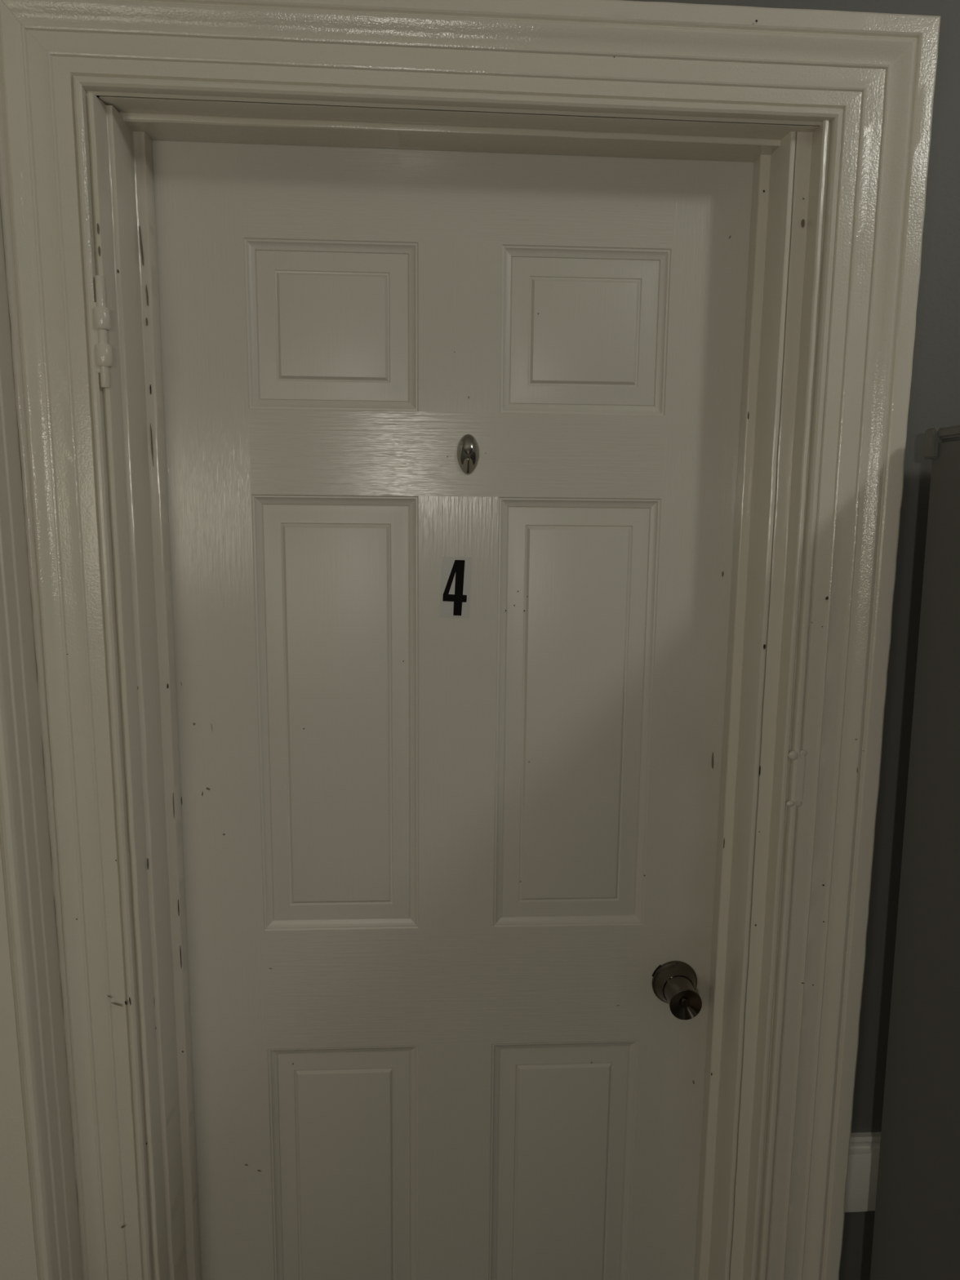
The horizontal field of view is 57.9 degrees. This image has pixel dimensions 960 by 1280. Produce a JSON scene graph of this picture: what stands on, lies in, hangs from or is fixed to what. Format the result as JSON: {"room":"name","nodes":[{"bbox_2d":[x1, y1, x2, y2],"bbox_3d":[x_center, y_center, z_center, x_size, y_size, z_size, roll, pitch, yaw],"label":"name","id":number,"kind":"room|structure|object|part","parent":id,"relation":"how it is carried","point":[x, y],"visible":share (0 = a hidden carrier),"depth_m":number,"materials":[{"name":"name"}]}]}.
{"room":"apartment hallway","nodes":[
{"label":"apartment hallway","id":0,"kind":"room"},
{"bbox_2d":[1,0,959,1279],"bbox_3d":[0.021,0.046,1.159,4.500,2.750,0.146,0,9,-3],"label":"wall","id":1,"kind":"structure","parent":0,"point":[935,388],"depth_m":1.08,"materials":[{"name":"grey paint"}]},
{"bbox_2d":[0,199,83,1279],"bbox_3d":[-0.615,0.089,1.003,0.215,2.700,0.109,0,9,-3],"label":"trim","id":2,"kind":"structure","parent":1,"relation":"attached to","point":[40,1239],"depth_m":1.02,"materials":[{"name":"paint"}]},
{"bbox_2d":[151,140,754,1279],"bbox_3d":[-0.036,0.393,1.212,0.764,2.030,0.100,0,9,-3],"label":"door","id":3,"kind":"structure","parent":1,"relation":"in","point":[451,438],"depth_m":1.17,"materials":[{"name":"paint"}]},
{"bbox_3d":[-0.186,-0.396,1.097,0.216,0.206,0.007,0,9,-3],"label":"panel","id":4,"kind":"part","parent":3,"relation":"part of","materials":[{"name":"paint"}]},
{"bbox_3d":[-0.191,0.108,1.174,0.216,0.601,0.007,0,9,-3],"label":"panel","id":5,"kind":"part","parent":3,"relation":"part of","materials":[{"name":"paint"}]},
{"bbox_3d":[-0.199,0.867,1.290,0.216,0.574,0.007,0,9,-3],"label":"panel","id":6,"kind":"part","parent":3,"relation":"part of","materials":[{"name":"paint"}]},
{"bbox_3d":[0.121,0.867,1.307,0.216,0.574,0.007,0,9,-3],"label":"panel","id":7,"kind":"part","parent":3,"relation":"part of","materials":[{"name":"paint"}]},
{"bbox_3d":[0.129,0.109,1.191,0.216,0.601,0.007,0,9,-3],"label":"panel","id":8,"kind":"part","parent":3,"relation":"part of","materials":[{"name":"paint"}]},
{"bbox_3d":[0.134,-0.395,1.115,0.216,0.206,0.007,0,9,-3],"label":"panel","id":9,"kind":"part","parent":3,"relation":"part of","materials":[{"name":"paint"}]},
{"bbox_3d":[0.281,0.496,1.244,0.066,0.066,0.021,0,9,-3],"label":"knob","id":10,"kind":"part","parent":3,"relation":"part of","materials":[{"name":"silver metal"}]},
{"bbox_2d":[0,0,940,1279],"bbox_3d":[-0.018,0.348,1.182,1.036,2.146,0.188,0,9,-3],"label":"door frame","id":11,"kind":"structure","parent":1,"relation":"attached to","point":[878,148],"depth_m":1.04,"materials":[{"name":"paint"}]},
{"bbox_2d":[91,275,112,387],"bbox_3d":[-0.424,-0.345,0.973,0.021,0.120,0.016,0,9,-3],"label":"butt hinge","id":12,"kind":"object","parent":11,"relation":"attached to","point":[100,313],"visible":1,"depth_m":0.97,"materials":[{"name":"paint"}]},
{"bbox_3d":[-0.430,-0.339,0.975,0.009,0.076,0.009,0,9,-3],"label":"plate","id":13,"kind":"part","parent":12,"relation":"part of","materials":[{"name":"paint"}]},
{"bbox_2d":[786,750,807,806],"bbox_3d":[0.399,0.175,1.094,0.025,0.074,0.008,0,9,-3],"label":"latch keeper","id":14,"kind":"object","parent":11,"relation":"attached to","point":[793,755],"visible":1,"depth_m":1.09,"materials":[{"name":"paint"}]},
{"bbox_3d":[0.402,0.175,1.095,0.012,0.060,0.006,0,9,-3],"label":"keeper plate","id":15,"kind":"part","parent":14,"relation":"part of","materials":[{"name":"paint"}]},
{"bbox_2d":[844,1132,880,1212],"bbox_3d":[1.378,0.745,1.256,1.776,0.113,0.017,0,9,-3],"label":"baseboard","id":16,"kind":"structure","parent":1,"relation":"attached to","point":[864,1147],"depth_m":1.20,"materials":[{"name":"paint"}]},
{"bbox_3d":[0.144,1.853,-1.229,4.500,0.100,6.300,0,9,-3],"label":"floor","id":17,"kind":"structure","parent":0,"visible":0},
{"bbox_2d":[870,425,959,1279],"bbox_3d":[0.878,0.644,0.784,0.690,1.690,0.736,-1,9,-3],"label":"refrigerator","id":18,"kind":"object","parent":17,"relation":"on","point":[917,1227],"visible":1,"depth_m":1.01,"materials":[{"name":"grey metal"}]},
{"bbox_3d":[0.877,-0.190,0.691,0.686,0.012,0.664,-1,9,-3],"label":"panel","id":19,"kind":"part","parent":18,"relation":"part of","materials":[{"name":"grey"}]}
]}

